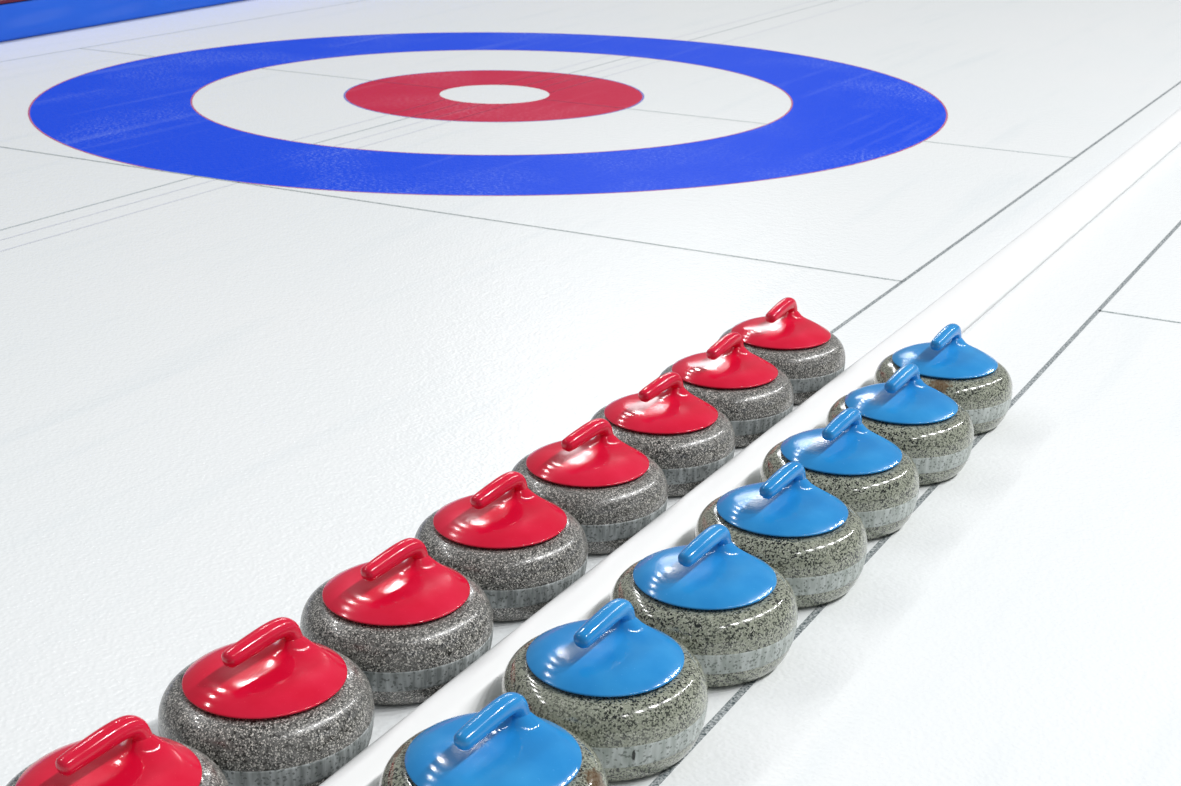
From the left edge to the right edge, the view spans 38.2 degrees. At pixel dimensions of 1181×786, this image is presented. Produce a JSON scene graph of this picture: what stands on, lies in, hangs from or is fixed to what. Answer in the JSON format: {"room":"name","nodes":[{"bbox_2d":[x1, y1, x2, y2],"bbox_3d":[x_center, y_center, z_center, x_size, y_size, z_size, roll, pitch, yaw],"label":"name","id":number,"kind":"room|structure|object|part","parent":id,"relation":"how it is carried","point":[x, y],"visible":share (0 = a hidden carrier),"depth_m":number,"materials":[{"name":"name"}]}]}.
{"room":"ice rink","nodes":[
{"label":"ice rink","id":0,"kind":"room"},
{"bbox_2d":[0,0,1180,785],"bbox_3d":[3.939,-1.698,8.577,11.950,0.060,25.000,11,22,27],"label":"ice rink","id":1,"kind":"structure","parent":0,"point":[286,286],"depth_m":4.21,"materials":[{"name":"white ice"}]},
{"bbox_2d":[6,715,228,785],"bbox_3d":[-0.557,0.473,1.979,0.277,0.193,0.277,-1,20,-6],"label":"stone","id":2,"kind":"object","parent":1,"relation":"on","point":[124,751],"visible":1,"depth_m":1.97,"materials":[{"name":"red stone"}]},
{"bbox_3d":[-0.555,0.410,1.958,0.028,0.060,0.134,15,24,34],"label":"handle","id":3,"kind":"part","parent":2,"relation":"part of","materials":[{"name":"red plastic"}]},
{"bbox_3d":[-0.556,0.434,1.965,0.211,0.048,0.211,15,24,34],"label":"lid","id":4,"kind":"part","parent":2,"relation":"part of","materials":[{"name":"red plastic"}]},
{"bbox_2d":[0,0,240,41],"bbox_3d":[-1.857,-2.540,10.333,0.198,0.198,11.000,10,22,24],"label":"bumper cover","id":5,"kind":"object","parent":1,"relation":"on","point":[19,19],"visible":1,"depth_m":8.63,"materials":[{"name":"blue plastic"}]},
{"bbox_2d":[158,617,374,785],"bbox_3d":[-0.421,0.390,2.215,0.277,0.193,0.277,-6,21,-19],"label":"stone","id":6,"kind":"object","parent":1,"relation":"on","point":[274,705],"visible":0.93,"depth_m":2.14,"materials":[{"name":"grey stone"}]},
{"bbox_3d":[-0.419,0.327,2.195,0.028,0.060,0.134,15,24,35],"label":"handle","id":7,"kind":"part","parent":6,"relation":"part of","materials":[{"name":"red plastic"}]},
{"bbox_3d":[-0.421,0.351,2.201,0.211,0.048,0.211,15,24,35],"label":"lid","id":8,"kind":"part","parent":6,"relation":"part of","materials":[{"name":"red plastic"}]},
{"bbox_2d":[300,538,493,704],"bbox_3d":[-0.278,0.307,2.452,0.277,0.193,0.277,-3,20,-10],"label":"stone","id":9,"kind":"object","parent":1,"relation":"on","point":[410,621],"visible":0.9,"depth_m":2.37,"materials":[{"name":"grey stone"}]},
{"bbox_3d":[-0.276,0.244,2.431,0.028,0.060,0.134,15,24,34],"label":"handle","id":10,"kind":"part","parent":9,"relation":"part of","materials":[{"name":"red plastic"}]},
{"bbox_3d":[-0.278,0.268,2.438,0.211,0.048,0.211,15,24,34],"label":"lid","id":11,"kind":"part","parent":9,"relation":"part of","materials":[{"name":"red plastic"}]},
{"bbox_2d":[379,692,607,785],"bbox_3d":[-0.116,0.457,2.039,0.277,0.193,0.277,-9,22,-25],"label":"stone","id":12,"kind":"object","parent":1,"relation":"on","point":[503,743],"visible":1,"depth_m":2.01,"materials":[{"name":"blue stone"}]},
{"bbox_3d":[-0.114,0.394,2.019,0.028,0.060,0.134,14,24,33],"label":"handle","id":13,"kind":"part","parent":12,"relation":"part of","materials":[{"name":"blue plastic"}]},
{"bbox_3d":[-0.115,0.418,2.025,0.210,0.048,0.211,14,24,33],"label":"lid","id":14,"kind":"part","parent":12,"relation":"part of","materials":[{"name":"blue plastic"}]},
{"bbox_2d":[414,471,587,620],"bbox_3d":[-0.142,0.223,2.692,0.277,0.193,0.277,-9,22,-25],"label":"stone","id":15,"kind":"object","parent":1,"relation":"on","point":[522,549],"visible":0.82,"depth_m":2.61,"materials":[{"name":"grey stone"}]},
{"bbox_3d":[-0.140,0.160,2.672,0.028,0.060,0.134,14,24,33],"label":"handle","id":16,"kind":"part","parent":15,"relation":"part of","materials":[{"name":"red plastic"}]},
{"bbox_3d":[-0.142,0.184,2.678,0.210,0.048,0.211,14,24,33],"label":"lid","id":17,"kind":"part","parent":15,"relation":"part of","materials":[{"name":"red plastic"}]},
{"bbox_2d":[512,418,667,554],"bbox_3d":[-0.005,0.142,2.922,0.277,0.193,0.277,-6,21,-19],"label":"stone","id":18,"kind":"object","parent":1,"relation":"on","point":[614,490],"visible":0.85,"depth_m":2.84,"materials":[{"name":"grey stone"}]},
{"bbox_3d":[-0.003,0.079,2.902,0.028,0.060,0.134,15,24,35],"label":"handle","id":19,"kind":"part","parent":18,"relation":"part of","materials":[{"name":"red plastic"}]},
{"bbox_3d":[-0.005,0.103,2.908,0.211,0.048,0.211,15,24,35],"label":"lid","id":20,"kind":"part","parent":18,"relation":"part of","materials":[{"name":"red plastic"}]},
{"bbox_2d":[501,598,707,781],"bbox_3d":[0.019,0.374,2.277,0.277,0.193,0.277,18,26,40],"label":"stone","id":21,"kind":"object","parent":1,"relation":"on","point":[634,693],"visible":0.91,"depth_m":2.20,"materials":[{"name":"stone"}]},
{"bbox_3d":[0.020,0.335,2.263,0.211,0.048,0.211,13,23,31],"label":"lid","id":22,"kind":"part","parent":21,"relation":"part of","materials":[{"name":"blue plastic"}]},
{"bbox_3d":[0.021,0.310,2.256,0.028,0.060,0.134,13,23,31],"label":"handle","id":23,"kind":"part","parent":21,"relation":"part of","materials":[{"name":"blue plastic"}]},
{"bbox_2d":[590,372,734,496],"bbox_3d":[0.130,0.060,3.156,0.277,0.193,0.277,-1,20,-6],"label":"stone","id":24,"kind":"object","parent":1,"relation":"on","point":[689,439],"visible":0.83,"depth_m":3.08,"materials":[{"name":"grey stone"}]},
{"bbox_3d":[0.131,0.021,3.142,0.211,0.048,0.211,15,24,34],"label":"lid","id":25,"kind":"part","parent":24,"relation":"part of","materials":[{"name":"red plastic"}]},
{"bbox_3d":[0.132,-0.003,3.136,0.028,0.060,0.134,15,24,34],"label":"handle","id":26,"kind":"part","parent":24,"relation":"part of","materials":[{"name":"red plastic"}]},
{"bbox_2d":[610,524,797,686],"bbox_3d":[0.167,0.292,2.509,0.277,0.193,0.277,2,20,2],"label":"stone","id":27,"kind":"object","parent":1,"relation":"on","point":[735,612],"visible":0.94,"depth_m":2.43,"materials":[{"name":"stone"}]},
{"bbox_3d":[0.168,0.253,2.495,0.211,0.048,0.211,14,23,32],"label":"lid","id":28,"kind":"part","parent":27,"relation":"part of","materials":[{"name":"blue plastic"}]},
{"bbox_3d":[0.169,0.229,2.489,0.028,0.060,0.134,14,23,32],"label":"handle","id":29,"kind":"part","parent":27,"relation":"part of","materials":[{"name":"blue plastic"}]},
{"bbox_2d":[659,332,793,446],"bbox_3d":[0.266,-0.022,3.389,0.277,0.193,0.277,4,20,8],"label":"stone","id":30,"kind":"object","parent":1,"relation":"on","point":[749,390],"visible":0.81,"depth_m":3.31,"materials":[{"name":"grey stone"}]},
{"bbox_3d":[0.267,-0.061,3.375,0.211,0.048,0.211,13,23,30],"label":"lid","id":31,"kind":"part","parent":30,"relation":"part of","materials":[{"name":"red plastic"}]},
{"bbox_3d":[0.268,-0.085,3.369,0.028,0.060,0.134,13,23,30],"label":"handle","id":32,"kind":"part","parent":30,"relation":"part of","materials":[{"name":"red plastic"}]},
{"bbox_2d":[319,108,1180,785],"bbox_3d":[3.451,-1.756,8.538,0.092,0.065,23.500,11,22,27],"label":"divider","id":33,"kind":"object","parent":1,"relation":"on","point":[477,685],"visible":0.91,"depth_m":3.20,"materials":[{"name":"white plastic"}]},
{"bbox_2d":[695,461,866,607],"bbox_3d":[0.307,0.209,2.745,0.277,0.193,0.277,-3,20,-12],"label":"stone","id":34,"kind":"object","parent":1,"relation":"on","point":[815,540],"visible":0.85,"depth_m":2.67,"materials":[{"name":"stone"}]},
{"bbox_3d":[0.308,0.170,2.732,0.211,0.048,0.211,14,23,32],"label":"lid","id":35,"kind":"part","parent":34,"relation":"part of","materials":[{"name":"blue plastic"}]},
{"bbox_3d":[0.310,0.146,2.725,0.028,0.060,0.134,14,23,32],"label":"handle","id":36,"kind":"part","parent":34,"relation":"part of","materials":[{"name":"blue plastic"}]},
{"bbox_2d":[719,297,844,403],"bbox_3d":[0.403,-0.103,3.623,0.277,0.193,0.277,10,22,23],"label":"stone","id":37,"kind":"object","parent":1,"relation":"on","point":[805,351],"visible":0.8,"depth_m":3.54,"materials":[{"name":"grey stone"}]},
{"bbox_3d":[0.404,-0.143,3.609,0.211,0.048,0.211,12,23,29],"label":"lid","id":38,"kind":"part","parent":37,"relation":"part of","materials":[{"name":"red plastic"}]},
{"bbox_3d":[0.405,-0.167,3.602,0.028,0.060,0.134,12,23,29],"label":"handle","id":39,"kind":"part","parent":37,"relation":"part of","materials":[{"name":"red plastic"}]},
{"bbox_2d":[760,408,919,539],"bbox_3d":[0.437,0.125,2.986,0.277,0.193,0.277,18,26,40],"label":"stone","id":40,"kind":"object","parent":1,"relation":"on","point":[844,459],"visible":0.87,"depth_m":2.91,"materials":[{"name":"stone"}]},
{"bbox_3d":[0.438,0.086,2.972,0.211,0.048,0.211,13,23,31],"label":"lid","id":41,"kind":"part","parent":40,"relation":"part of","materials":[{"name":"blue plastic"}]},
{"bbox_3d":[0.440,0.062,2.966,0.028,0.060,0.134,13,23,31],"label":"handle","id":42,"kind":"part","parent":40,"relation":"part of","materials":[{"name":"blue plastic"}]},
{"bbox_2d":[825,363,973,484],"bbox_3d":[0.585,0.043,3.219,0.277,0.193,0.277,18,26,40],"label":"stone","id":43,"kind":"object","parent":1,"relation":"on","point":[937,433],"visible":0.82,"depth_m":3.14,"materials":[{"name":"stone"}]},
{"bbox_3d":[0.585,0.004,3.205,0.211,0.048,0.211,13,23,31],"label":"lid","id":44,"kind":"part","parent":43,"relation":"part of","materials":[{"name":"blue plastic"}]},
{"bbox_3d":[0.587,-0.020,3.199,0.028,0.060,0.134,13,23,31],"label":"handle","id":45,"kind":"part","parent":43,"relation":"part of","materials":[{"name":"blue plastic"}]},
{"bbox_2d":[873,323,1012,434],"bbox_3d":[0.717,-0.041,3.461,0.277,0.193,0.277,-12,23,-31],"label":"stone","id":46,"kind":"object","parent":1,"relation":"on","point":[947,364],"visible":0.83,"depth_m":3.39,"materials":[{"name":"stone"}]},
{"bbox_3d":[0.717,-0.081,3.447,0.211,0.048,0.211,13,23,30],"label":"lid","id":47,"kind":"part","parent":46,"relation":"part of","materials":[{"name":"blue plastic"}]},
{"bbox_3d":[0.719,-0.105,3.441,0.028,0.060,0.134,13,23,30],"label":"handle","id":48,"kind":"part","parent":46,"relation":"part of","materials":[{"name":"blue plastic"}]}
]}

